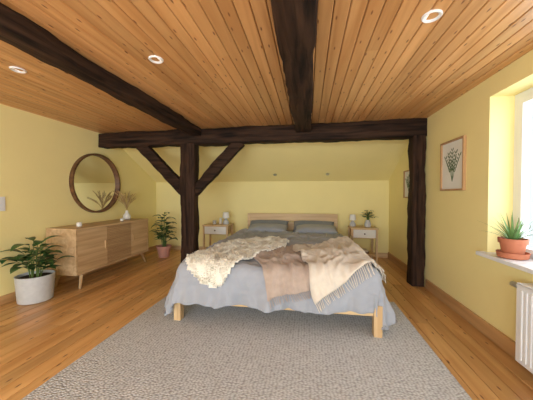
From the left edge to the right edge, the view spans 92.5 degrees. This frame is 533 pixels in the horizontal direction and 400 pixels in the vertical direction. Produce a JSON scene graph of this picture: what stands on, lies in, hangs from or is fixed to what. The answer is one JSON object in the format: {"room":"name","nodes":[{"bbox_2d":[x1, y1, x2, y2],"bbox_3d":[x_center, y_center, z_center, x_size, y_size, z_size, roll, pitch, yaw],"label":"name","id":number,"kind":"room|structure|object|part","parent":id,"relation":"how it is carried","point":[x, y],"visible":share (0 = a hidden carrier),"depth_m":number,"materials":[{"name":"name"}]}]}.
{"room":"bedroom","nodes":[
{"label":"bedroom","id":0,"kind":"room"},
{"bbox_2d":[0,104,156,295],"bbox_3d":[-3.358,-0.046,2.377,0.200,2.600,8.000,0,1,9],"label":"wall","id":1,"kind":"structure","parent":0,"point":[38,154],"depth_m":3.52,"materials":[{"name":"yellow paint"}]},
{"bbox_2d":[0,197,4,210],"bbox_3d":[-3.145,0.046,3.018,0.014,0.170,0.090,0,1,9],"label":"light switch","id":2,"kind":"object","parent":1,"relation":"attached to","point":[2,199],"visible":1,"depth_m":3.03,"materials":[{"name":"white paint"}]},
{"bbox_2d":[0,245,156,304],"bbox_3d":[-3.267,1.206,2.274,0.022,0.100,7.778,0,1,9],"label":"baseboard","id":3,"kind":"structure","parent":1,"relation":"attached to","point":[9,297],"depth_m":3.81,"materials":[{"name":"brown wood"}]},
{"bbox_2d":[69,153,120,212],"bbox_3d":[-2.897,-0.286,4.374,0.059,1.010,1.010,0,1,9],"label":"round wall mirror","id":4,"kind":"object","parent":1,"relation":"attached to","point":[93,178],"visible":0.99,"depth_m":4.33,"materials":[{"name":"brown wood"}]},
{"bbox_2d":[123,139,408,181],"bbox_3d":[-0.174,-0.882,4.958,5.240,0.991,1.480,0,1,9],"label":"wall","id":5,"kind":"structure","parent":0,"point":[372,160],"depth_m":4.95,"materials":[{"name":"yellow paint"}]},
{"bbox_2d":[0,249,532,399],"bbox_3d":[-0.687,1.278,1.887,5.335,0.030,7.849,0,1,9],"label":"floor","id":6,"kind":"structure","parent":0,"point":[38,341],"depth_m":2.50,"materials":[{"name":"brown wood"}]},
{"bbox_2d":[0,235,75,304],"bbox_3d":[-2.791,0.853,3.119,0.644,0.773,0.702,0,1,9],"label":"potted houseplant","id":7,"kind":"object","parent":6,"relation":"on","point":[33,287],"visible":1,"depth_m":3.08,"materials":[{"name":"green plant"}]},
{"bbox_3d":[-2.858,1.077,3.158,0.384,0.322,0.384,0,1,9],"label":"pot","id":8,"kind":"part","parent":7,"relation":"part of","materials":[{"name":"grey ceramic"}]},
{"bbox_2d":[46,218,147,288],"bbox_3d":[-2.676,0.799,4.268,0.487,0.846,1.580,0,1,9],"label":"sideboard","id":9,"kind":"object","parent":6,"relation":"on","point":[94,245],"visible":0.92,"depth_m":3.78,"materials":[{"name":"brown wood"}]},
{"bbox_3d":[-2.687,0.698,4.268,0.441,0.587,1.530,0,1,9],"label":"interior panel","id":10,"kind":"part","parent":9,"relation":"part of","materials":[{"name":"brown wood"}]},
{"bbox_2d":[113,190,136,219],"bbox_3d":[-2.598,0.093,4.734,0.298,0.549,0.575,0,1,9],"label":"vase","id":11,"kind":"object","parent":9,"relation":"on","point":[126,216],"visible":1,"depth_m":4.71,"materials":[{"name":"white ceramic"}]},
{"bbox_2d":[151,212,177,257],"bbox_3d":[-2.175,0.729,5.386,0.552,0.931,0.609,-1,1,-26],"label":"rubber plant","id":12,"kind":"object","parent":6,"relation":"on","point":[163,250],"visible":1,"depth_m":5.32,"materials":[{"name":"green plant"}]},
{"bbox_3d":[-2.159,1.077,5.374,0.304,0.236,0.304,0,1,9],"label":"pot","id":13,"kind":"part","parent":12,"relation":"part of","materials":[{"name":"pink ceramic"}]},
{"bbox_2d":[202,223,233,248],"bbox_3d":[-1.032,0.854,5.447,0.560,0.680,0.422,0,1,9],"label":"nightstand","id":14,"kind":"object","parent":6,"relation":"on","point":[209,228],"visible":0.75,"depth_m":5.29,"materials":[{"name":"brown wood"}]},
{"bbox_3d":[-1.060,0.627,5.270,0.460,0.150,0.018,0,1,9],"label":"drawer","id":15,"kind":"part","parent":14,"relation":"part of","materials":[{"name":"white wood"}]},
{"bbox_2d":[223,212,228,224],"bbox_3d":[-0.862,0.388,5.421,0.144,0.252,0.144,0,1,9],"label":"table lamp","id":16,"kind":"object","parent":14,"relation":"on","point":[225,214],"visible":0.98,"depth_m":5.37,"materials":[{"name":"grey ceramic"}]},
{"bbox_3d":[-0.862,0.322,5.419,0.144,0.120,0.144,0,1,9],"label":"lamp shade","id":17,"kind":"part","parent":16,"relation":"part of","materials":[{"name":"fabric"}]},
{"bbox_2d":[21,296,471,399],"bbox_3d":[-0.050,1.252,2.060,2.800,0.015,2.500,0,1,9],"label":"area rug","id":18,"kind":"object","parent":6,"relation":"on","point":[227,352],"visible":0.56,"depth_m":1.96,"materials":[{"name":"carpet"}]},
{"bbox_2d":[98,118,426,286],"bbox_3d":[-0.316,0.024,4.115,5.230,2.392,0.254,0,1,9],"label":"frame","id":19,"kind":"object","parent":6,"relation":"on","point":[187,185],"visible":0.97,"depth_m":3.99,"materials":[{"name":"brown wood"}]},
{"bbox_3d":[-1.287,0.147,4.269,0.270,2.140,0.221,0,1,9],"label":"post","id":20,"kind":"part","parent":19,"relation":"part of","materials":[{"name":"brown wood"}]},
{"bbox_3d":[2.167,0.158,3.691,0.186,2.140,0.218,0,1,9],"label":"post","id":21,"kind":"part","parent":19,"relation":"part of","materials":[{"name":"brown wood"}]},
{"bbox_2d":[164,213,395,337],"bbox_3d":[0.293,0.774,3.902,2.320,0.900,3.236,0,1,9],"label":"double bed","id":22,"kind":"object","parent":6,"relation":"on","point":[244,286],"visible":0.56,"depth_m":2.48,"materials":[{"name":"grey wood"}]},
{"bbox_2d":[185,236,289,287],"bbox_3d":[-0.312,0.692,3.299,0.858,0.297,1.805,1,1,32],"label":"sheepskin throw","id":23,"kind":"object","parent":22,"relation":"on","point":[211,266],"visible":1,"depth_m":2.71,"materials":[{"name":"fur"}]},
{"bbox_2d":[247,223,287,231],"bbox_3d":[0.020,0.560,5.056,0.800,0.162,0.420,0,9,9],"label":"pillow","id":24,"kind":"object","parent":22,"relation":"on","point":[269,227],"depth_m":4.92,"materials":[{"name":"grey fabric"}]},
{"bbox_2d":[249,220,288,230],"bbox_3d":[0.036,0.546,5.337,0.840,0.164,0.440,0,25,9],"label":"pillow","id":25,"kind":"object","parent":22,"relation":"on","point":[285,222],"depth_m":5.36,"materials":[{"name":"grey fabric"}]},
{"bbox_3d":[0.535,0.593,5.478,1.920,0.600,0.040,0,1,9],"label":"headboard","id":26,"kind":"part","parent":22,"relation":"part of","materials":[{"name":"brown wood"}]},
{"bbox_2d":[254,243,344,307],"bbox_3d":[0.222,0.781,2.893,0.811,0.409,1.314,0,1,-7],"label":"throw blanket","id":27,"kind":"object","parent":22,"relation":"on","point":[285,272],"visible":0.72,"depth_m":2.40,"materials":[{"name":"beige fabric"}]},
{"bbox_2d":[293,220,333,231],"bbox_3d":[0.963,0.550,5.184,0.840,0.160,0.440,0,25,9],"label":"pillow","id":28,"kind":"object","parent":22,"relation":"on","point":[296,223],"depth_m":5.23,"materials":[{"name":"grey fabric"}]},
{"bbox_2d":[295,224,337,233],"bbox_3d":[0.947,0.563,4.903,0.800,0.158,0.420,0,9,9],"label":"pillow","id":29,"kind":"object","parent":22,"relation":"on","point":[302,228],"depth_m":4.76,"materials":[{"name":"grey fabric"}]},
{"bbox_2d":[293,236,385,312],"bbox_3d":[0.790,0.763,3.027,0.911,0.440,1.570,0,1,-2],"label":"throw blanket","id":30,"kind":"object","parent":22,"relation":"on","point":[331,262],"visible":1,"depth_m":2.41,"materials":[{"name":"beige fabric"}]},
{"bbox_2d":[348,225,378,263],"bbox_3d":[1.869,0.863,4.969,0.500,0.680,0.422,0,1,9],"label":"nightstand","id":31,"kind":"object","parent":6,"relation":"on","point":[363,232],"visible":0.76,"depth_m":4.79,"materials":[{"name":"brown wood"}]},
{"bbox_2d":[349,214,355,225],"bbox_3d":[1.716,0.405,5.077,0.132,0.231,0.132,0,1,9],"label":"table lamp","id":32,"kind":"object","parent":31,"relation":"on","point":[352,217],"visible":0.98,"depth_m":5.03,"materials":[{"name":"grey ceramic"}]},
{"bbox_3d":[1.716,0.345,5.076,0.132,0.110,0.132,0,1,9],"label":"lamp shade","id":33,"kind":"part","parent":32,"relation":"part of","materials":[{"name":"fabric"}]},
{"bbox_3d":[1.841,0.636,4.793,0.400,0.150,0.018,0,1,9],"label":"drawer","id":34,"kind":"part","parent":31,"relation":"part of","materials":[{"name":"white wood"}]},
{"bbox_2d":[362,210,374,226],"bbox_3d":[1.947,0.359,4.937,0.330,0.329,0.299,-1,1,-31],"label":"vase","id":35,"kind":"object","parent":31,"relation":"on","point":[367,223],"visible":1,"depth_m":4.88,"materials":[{"name":"grey ceramic"}]},
{"bbox_3d":[1.953,0.454,4.918,0.130,0.140,0.130,0,1,9],"label":"pot","id":36,"kind":"part","parent":35,"relation":"part of","materials":[{"name":"grey ceramic"}]},
{"bbox_2d":[0,0,532,133],"bbox_3d":[-0.806,-1.112,1.115,5.276,0.020,6.379,0,1,9],"label":"ceiling","id":37,"kind":"structure","parent":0,"point":[220,68],"depth_m":2.02,"materials":[{"name":"brown wood"}]},
{"bbox_2d":[0,3,200,135],"bbox_3d":[-1.634,-1.035,1.115,0.222,0.147,6.090,0,1,9],"label":"ceiling beam","id":38,"kind":"structure","parent":37,"relation":"attached to","point":[16,29],"depth_m":1.92,"materials":[{"name":"brown wood"}]},
{"bbox_2d":[270,0,317,132],"bbox_3d":[0.059,-1.028,0.837,0.257,0.159,6.090,0,1,9],"label":"ceiling beam","id":39,"kind":"structure","parent":37,"relation":"attached to","point":[295,21],"depth_m":1.65,"materials":[{"name":"brown wood"}]},
{"bbox_2d":[156,180,388,252],"bbox_3d":[-0.041,0.237,5.789,5.240,1.900,0.200,0,1,9],"label":"wall","id":40,"kind":"structure","parent":0,"point":[342,198],"depth_m":5.62,"materials":[{"name":"yellow paint"}]},
{"bbox_2d":[171,246,387,257],"bbox_3d":[-0.059,1.139,5.697,5.240,0.100,0.022,0,1,9],"label":"baseboard","id":41,"kind":"structure","parent":40,"relation":"attached to","point":[380,255],"depth_m":5.32,"materials":[{"name":"brown wood"}]},
{"bbox_2d":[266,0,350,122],"bbox_3d":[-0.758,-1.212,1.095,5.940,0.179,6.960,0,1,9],"label":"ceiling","id":42,"kind":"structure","parent":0,"point":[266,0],"depth_m":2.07,"materials":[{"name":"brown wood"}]},
{"bbox_2d":[9,66,26,72],"bbox_3d":[-2.138,-1.120,2.195,0.112,0.014,0.112,0,1,9],"label":"recessed light","id":43,"kind":"object","parent":42,"relation":"in","point":[10,67],"visible":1,"depth_m":2.19,"materials":[{"name":"white paint"}]},
{"bbox_2d":[148,55,163,63],"bbox_3d":[-0.879,-1.117,2.029,0.112,0.014,0.112,0,1,9],"label":"recessed light","id":44,"kind":"object","parent":42,"relation":"in","point":[151,56],"visible":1,"depth_m":2.02,"materials":[{"name":"white paint"}]},
{"bbox_2d":[421,9,442,22],"bbox_3d":[0.997,-1.107,1.538,0.112,0.014,0.112,0,1,9],"label":"recessed light","id":45,"kind":"object","parent":42,"relation":"in","point":[424,17],"visible":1,"depth_m":1.53,"materials":[{"name":"white paint"}]},
{"bbox_2d":[389,49,532,341],"bbox_3d":[2.059,-0.029,1.485,0.300,2.600,8.000,0,1,9],"label":"wall","id":46,"kind":"structure","parent":0,"point":[485,113],"depth_m":2.53,"materials":[{"name":"yellow paint"}]},
{"bbox_2d":[388,252,406,272],"bbox_3d":[2.397,1.149,4.553,0.022,0.125,1.438,0,1,9],"label":"baseboard","id":47,"kind":"structure","parent":46,"relation":"attached to","point":[399,263],"depth_m":4.69,"materials":[{"name":"brown wood"}]},
{"bbox_2d":[403,170,409,197],"bbox_3d":[2.337,-0.262,4.192,0.029,0.460,0.400,0,1,9],"label":"framed botanical print","id":48,"kind":"object","parent":46,"relation":"attached to","point":[406,179],"visible":0.53,"depth_m":4.30,"materials":[{"name":"brown wood"}]},
{"bbox_2d":[440,135,466,190],"bbox_3d":[2.129,-0.397,2.926,0.029,0.580,0.480,0,1,9],"label":"framed botanical print","id":49,"kind":"object","parent":46,"relation":"attached to","point":[452,152],"visible":1,"depth_m":2.90,"materials":[{"name":"beige paper"}]},
{"bbox_2d":[425,279,515,358],"bbox_3d":[1.742,1.226,0.578,0.022,0.125,6.060,0,1,9],"label":"baseboard","id":50,"kind":"structure","parent":46,"relation":"attached to","point":[503,341],"depth_m":2.48,"materials":[{"name":"brown wood"}]},
{"bbox_2d":[476,251,532,273],"bbox_3d":[1.989,0.516,1.593,0.270,0.035,1.650,0,1,9],"label":"windowsill","id":51,"kind":"structure","parent":46,"relation":"attached to","point":[523,265],"depth_m":2.04,"materials":[{"name":"white paint"}]},
{"bbox_2d":[477,210,532,259],"bbox_3d":[2.011,0.285,2.129,0.340,0.405,0.457,0,1,9],"label":"aloe","id":52,"kind":"object","parent":51,"relation":"on","point":[513,247],"visible":1,"depth_m":2.10,"materials":[{"name":"ceramic"}]},
{"bbox_2d":[497,236,529,254],"bbox_3d":[2.075,0.398,2.150,0.196,0.153,0.196,0,1,9],"label":"pot","id":53,"kind":"object","parent":52,"relation":"on","point":[509,245],"depth_m":2.10,"materials":[{"name":"ceramic"}]},
{"bbox_2d":[510,281,532,373],"bbox_3d":[1.820,0.896,1.431,0.148,0.573,1.080,0,1,9],"label":"radiator","id":54,"kind":"object","parent":46,"relation":"attached to","point":[524,296],"visible":1,"depth_m":1.78,"materials":[{"name":"white metal"}]},
{"bbox_2d":[513,87,532,258],"bbox_3d":[2.150,-0.200,1.548,0.082,1.460,1.560,0,1,9],"label":"frame","id":55,"kind":"object","parent":46,"relation":"attached to","point":[522,125],"visible":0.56,"depth_m":2.22,"materials":[{"name":"white paint"}]}
]}

